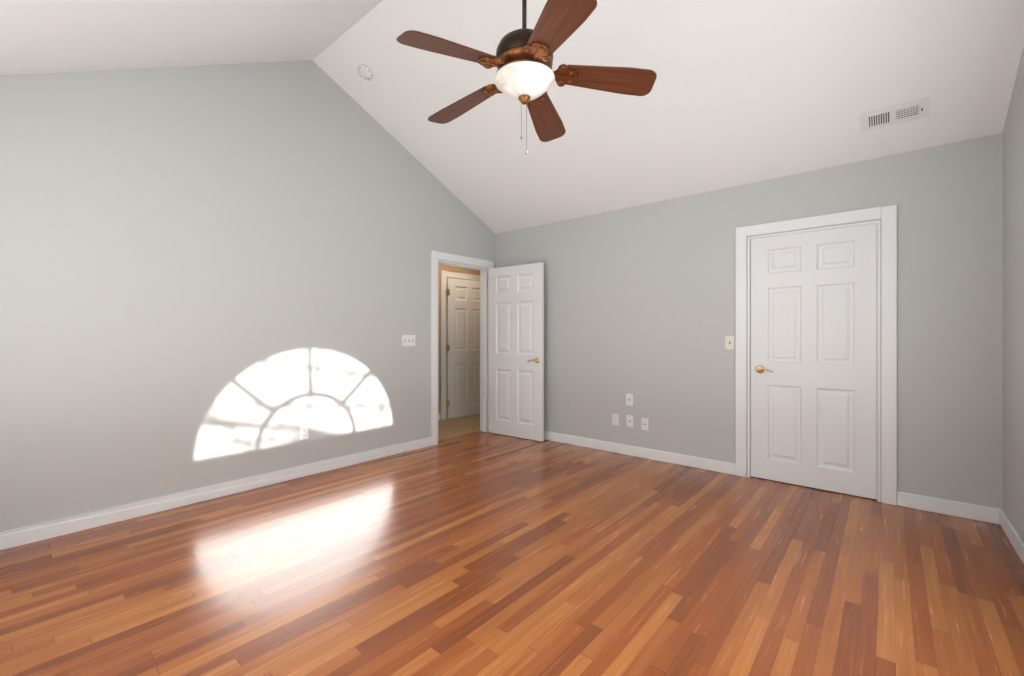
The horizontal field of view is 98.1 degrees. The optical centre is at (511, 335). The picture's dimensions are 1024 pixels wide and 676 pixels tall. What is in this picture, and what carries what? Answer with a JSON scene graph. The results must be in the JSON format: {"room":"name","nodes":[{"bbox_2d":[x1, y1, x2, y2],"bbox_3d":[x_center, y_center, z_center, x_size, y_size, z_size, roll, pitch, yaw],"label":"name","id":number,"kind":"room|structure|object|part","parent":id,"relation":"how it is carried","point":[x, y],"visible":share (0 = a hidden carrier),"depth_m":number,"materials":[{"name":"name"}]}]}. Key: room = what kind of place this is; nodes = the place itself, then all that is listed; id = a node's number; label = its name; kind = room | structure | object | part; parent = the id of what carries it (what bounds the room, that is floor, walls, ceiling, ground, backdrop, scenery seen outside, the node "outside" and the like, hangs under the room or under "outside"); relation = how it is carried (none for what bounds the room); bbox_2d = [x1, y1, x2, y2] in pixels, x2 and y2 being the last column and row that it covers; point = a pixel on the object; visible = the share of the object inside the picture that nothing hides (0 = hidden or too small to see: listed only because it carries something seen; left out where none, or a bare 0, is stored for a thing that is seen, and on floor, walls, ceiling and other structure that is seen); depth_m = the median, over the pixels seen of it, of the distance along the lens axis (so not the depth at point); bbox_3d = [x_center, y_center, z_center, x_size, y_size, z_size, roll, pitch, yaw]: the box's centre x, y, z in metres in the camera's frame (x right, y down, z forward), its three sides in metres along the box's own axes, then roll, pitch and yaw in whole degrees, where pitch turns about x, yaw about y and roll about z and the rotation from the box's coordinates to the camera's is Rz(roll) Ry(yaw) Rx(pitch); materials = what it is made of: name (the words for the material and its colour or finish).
{"room":"empty bedroom","nodes":[
{"label":"empty bedroom","id":0,"kind":"room"},
{"bbox_2d":[0,0,382,74],"bbox_3d":[-0.869,-1.806,1.503,4.616,1.409,2.479,0,0,40],"label":"ceiling","id":1,"kind":"structure","parent":0,"point":[47,36],"depth_m":2.66,"materials":[{"name":"white paint"}]},
{"bbox_2d":[396,0,656,153],"bbox_3d":[0.028,-1.625,2.280,1.236,1.409,1.271,0,0,40],"label":"ceiling fan","id":2,"kind":"object","parent":1,"relation":"hanging from","point":[522,61],"visible":1,"depth_m":2.18,"materials":[{"name":"brown wood"}]},
{"bbox_3d":[-0.280,-1.299,2.019,0.475,0.006,0.172,-8,18,-35],"label":"blade","id":3,"kind":"part","parent":2,"relation":"part of","materials":[{"name":"brown wood"}]},
{"bbox_3d":[-0.273,-1.299,2.512,0.475,0.006,0.172,-8,8,37],"label":"blade","id":4,"kind":"part","parent":2,"relation":"part of","materials":[{"name":"brown wood"}]},
{"bbox_3d":[0.063,-1.256,2.261,0.310,0.095,0.310,0,0,40],"label":"lamp shade","id":5,"kind":"part","parent":2,"relation":"part of","materials":[{"name":"white glass"}]},
{"bbox_3d":[0.063,-1.854,2.261,0.294,0.951,0.294,0,0,40],"label":"motor","id":6,"kind":"part","parent":2,"relation":"part of","materials":[{"name":"brown metal"}]},
{"bbox_3d":[0.198,-1.299,2.658,0.172,0.006,0.475,-13,-11,17],"label":"blade","id":7,"kind":"part","parent":2,"relation":"part of","materials":[{"name":"brown wood"}]},
{"bbox_3d":[0.187,-1.299,1.860,0.172,0.006,0.475,14,3,-18],"label":"blade","id":8,"kind":"part","parent":2,"relation":"part of","materials":[{"name":"brown wood"}]},
{"bbox_3d":[0.483,-1.299,2.255,0.475,0.006,0.172,7,-13,1],"label":"blade","id":9,"kind":"part","parent":2,"relation":"part of","materials":[{"name":"brown wood"}]},
{"bbox_2d":[0,60,495,531],"bbox_3d":[-1.781,-0.615,3.903,0.120,3.650,4.960,0,0,40],"label":"wall","id":10,"kind":"structure","parent":0,"point":[210,275],"depth_m":3.24,"materials":[{"name":"grey paint"}]},
{"bbox_2d":[0,437,430,549],"bbox_3d":[-2.060,1.160,3.466,0.020,0.100,3.644,0,0,40],"label":"baseboard","id":11,"kind":"structure","parent":10,"relation":"attached to","point":[39,532],"depth_m":3.14,"materials":[{"name":"white wood"}]},
{"bbox_2d":[300,425,307,439],"bbox_3d":[-1.779,0.834,3.806,0.009,0.115,0.071,0,0,40],"label":"electrical outlet","id":12,"kind":"object","parent":10,"relation":"attached to","point":[303,432],"visible":1,"depth_m":3.80,"materials":[{"name":"white plastic"}]},
{"bbox_2d":[402,335,414,345],"bbox_3d":[-1.072,0.055,4.633,0.017,0.115,0.165,0,0,40],"label":"light switch","id":13,"kind":"object","parent":10,"relation":"attached to","point":[408,340],"visible":1,"depth_m":4.63,"materials":[{"name":"white plastic"}]},
{"bbox_2d":[431,250,493,445],"bbox_3d":[-0.612,0.139,5.282,0.156,2.142,0.999,0,0,40],"label":"door frame","id":14,"kind":"structure","parent":10,"relation":"attached to","point":[436,256],"depth_m":5.20,"materials":[{"name":"white wood"}]},
{"bbox_2d":[488,262,543,440],"bbox_3d":[0.021,0.190,5.290,0.834,2.025,0.158,0,0,37],"label":"bedroom door","id":15,"kind":"structure","parent":10,"relation":"in","point":[516,351],"depth_m":5.24,"materials":[{"name":"white painted wood"},{"name":"satin brass"}]},
{"bbox_3d":[0.270,0.287,5.100,0.144,0.066,0.158,0,0,37],"label":"handle","id":16,"kind":"part","parent":15,"relation":"part of","materials":[{"name":"gold metal"}]},
{"bbox_2d":[438,414,479,440],"bbox_3d":[-1.063,1.259,5.654,1.050,0.102,4.320,0,0,40],"label":"floor","id":17,"kind":"structure","parent":0,"point":[453,427],"depth_m":5.88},
{"bbox_2d":[438,264,479,413],"bbox_3d":[-1.418,-0.015,5.955,0.120,2.450,4.560,0,0,40],"label":"wall","id":18,"kind":"structure","parent":0,"point":[456,269],"depth_m":6.32,"materials":[{"name":"beige paint"}]},
{"bbox_2d":[441,270,479,419],"bbox_3d":[-0.692,0.139,6.704,0.018,2.142,0.984,0,0,40],"label":"door frame","id":19,"kind":"structure","parent":18,"relation":"attached to","point":[453,274],"depth_m":6.37,"materials":[{"name":"white wood"}]},
{"bbox_2d":[446,278,479,418],"bbox_3d":[-0.650,0.190,6.636,0.794,2.025,0.047,0,0,-41],"label":"hall door","id":20,"kind":"structure","parent":18,"relation":"in","point":[463,347],"depth_m":6.56,"materials":[{"name":"white wood"}]},
{"bbox_2d":[0,431,1023,675],"bbox_3d":[-0.067,1.260,2.449,4.616,0.100,4.960,0,0,40],"label":"floor","id":21,"kind":"structure","parent":0,"point":[478,553],"depth_m":2.19,"materials":[{"name":"brown wood"}]},
{"bbox_2d":[313,0,1023,233],"bbox_3d":[0.735,-1.872,3.395,4.616,1.276,2.481,0,0,40],"label":"ceiling","id":22,"kind":"structure","parent":0,"point":[742,92],"depth_m":3.18,"materials":[{"name":"white paint"}]},
{"bbox_2d":[358,64,373,79],"bbox_3d":[-1.257,-2.247,3.807,0.132,0.034,0.132,0,-25,40],"label":"smoke detector","id":23,"kind":"object","parent":22,"relation":"attached to","point":[365,72],"visible":1,"depth_m":3.79,"materials":[{"name":"white plastic"}]},
{"bbox_2d":[861,97,928,131],"bbox_3d":[2.507,-1.440,2.920,0.335,0.012,0.155,0,-25,40],"label":"ceiling vent","id":24,"kind":"object","parent":22,"relation":"in","point":[901,113],"visible":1,"depth_m":2.91,"materials":[{"name":"white metal"}]},
{"bbox_2d":[496,133,1002,509],"bbox_3d":[1.499,-0.070,4.295,4.376,2.560,0.120,0,0,40],"label":"wall","id":25,"kind":"structure","parent":0,"point":[639,302],"depth_m":3.86,"materials":[{"name":"grey paint"}]},
{"bbox_2d":[612,414,618,425],"bbox_3d":[1.066,0.870,4.578,0.071,0.115,0.009,0,0,40],"label":"electrical outlet","id":26,"kind":"object","parent":25,"relation":"attached to","point":[615,419],"visible":1,"depth_m":4.57,"materials":[{"name":"white plastic"}]},
{"bbox_2d":[626,415,632,426],"bbox_3d":[1.185,0.864,4.474,0.071,0.115,0.012,0,0,40],"label":"jack","id":27,"kind":"object","parent":25,"relation":"attached to","point":[629,420],"visible":1,"depth_m":4.48,"materials":[{"name":"white plastic"}]},
{"bbox_2d":[626,394,632,405],"bbox_3d":[1.183,0.650,4.476,0.071,0.115,0.012,0,0,40],"label":"jack","id":28,"kind":"object","parent":25,"relation":"attached to","point":[629,399],"visible":1,"depth_m":4.48,"materials":[{"name":"white plastic"}]},
{"bbox_2d":[544,431,734,474],"bbox_3d":[0.861,1.160,4.751,2.813,0.100,0.022,0,0,40],"label":"baseboard","id":29,"kind":"structure","parent":25,"relation":"attached to","point":[685,460],"depth_m":4.35,"materials":[{"name":"white wood"}]},
{"bbox_2d":[641,418,648,430],"bbox_3d":[1.308,0.877,4.373,0.071,0.115,0.007,0,0,40],"label":"jack","id":30,"kind":"object","parent":25,"relation":"attached to","point":[644,423],"visible":1,"depth_m":4.37,"materials":[{"name":"white plastic"}]},
{"bbox_2d":[725,336,733,348],"bbox_3d":[1.894,0.064,3.870,0.071,0.115,0.017,0,0,40],"label":"light switch","id":31,"kind":"object","parent":25,"relation":"attached to","point":[729,342],"visible":1,"depth_m":3.87,"materials":[{"name":"beige plastic"}]},
{"bbox_2d":[751,223,876,498],"bbox_3d":[2.343,0.190,3.509,0.832,2.025,0.096,0,0,40],"label":"closet door","id":32,"kind":"structure","parent":25,"relation":"in","point":[813,359],"depth_m":3.49,"materials":[{"name":"white wood"}]},
{"bbox_3d":[2.097,0.287,3.695,0.144,0.066,0.062,0,0,40],"label":"handle","id":33,"kind":"part","parent":32,"relation":"part of","materials":[{"name":"gold metal"}]},
{"bbox_2d":[735,205,896,504],"bbox_3d":[2.377,0.139,3.550,1.054,2.142,0.156,0,0,40],"label":"door frame","id":34,"kind":"structure","parent":25,"relation":"attached to","point":[887,215],"depth_m":3.21,"materials":[{"name":"white wood"}]},
{"bbox_2d":[897,492,995,523],"bbox_3d":[2.922,1.160,3.004,0.483,0.100,0.020,0,0,40],"label":"baseboard","id":35,"kind":"structure","parent":25,"relation":"attached to","point":[931,504],"depth_m":2.99,"materials":[{"name":"white wood"}]},
{"bbox_2d":[1003,46,1023,541],"bbox_3d":[1.648,-0.615,0.995,0.120,3.650,4.960,0,0,40],"label":"wall","id":36,"kind":"structure","parent":0,"point":[1013,319],"depth_m":2.56,"materials":[{"name":"grey paint"}]},
{"bbox_2d":[996,508,1023,564],"bbox_3d":[1.594,1.160,1.041,0.020,0.100,4.732,0,0,40],"label":"baseboard","id":37,"kind":"structure","parent":36,"relation":"attached to","point":[1017,543],"depth_m":2.58,"materials":[{"name":"white wood"}]}
]}

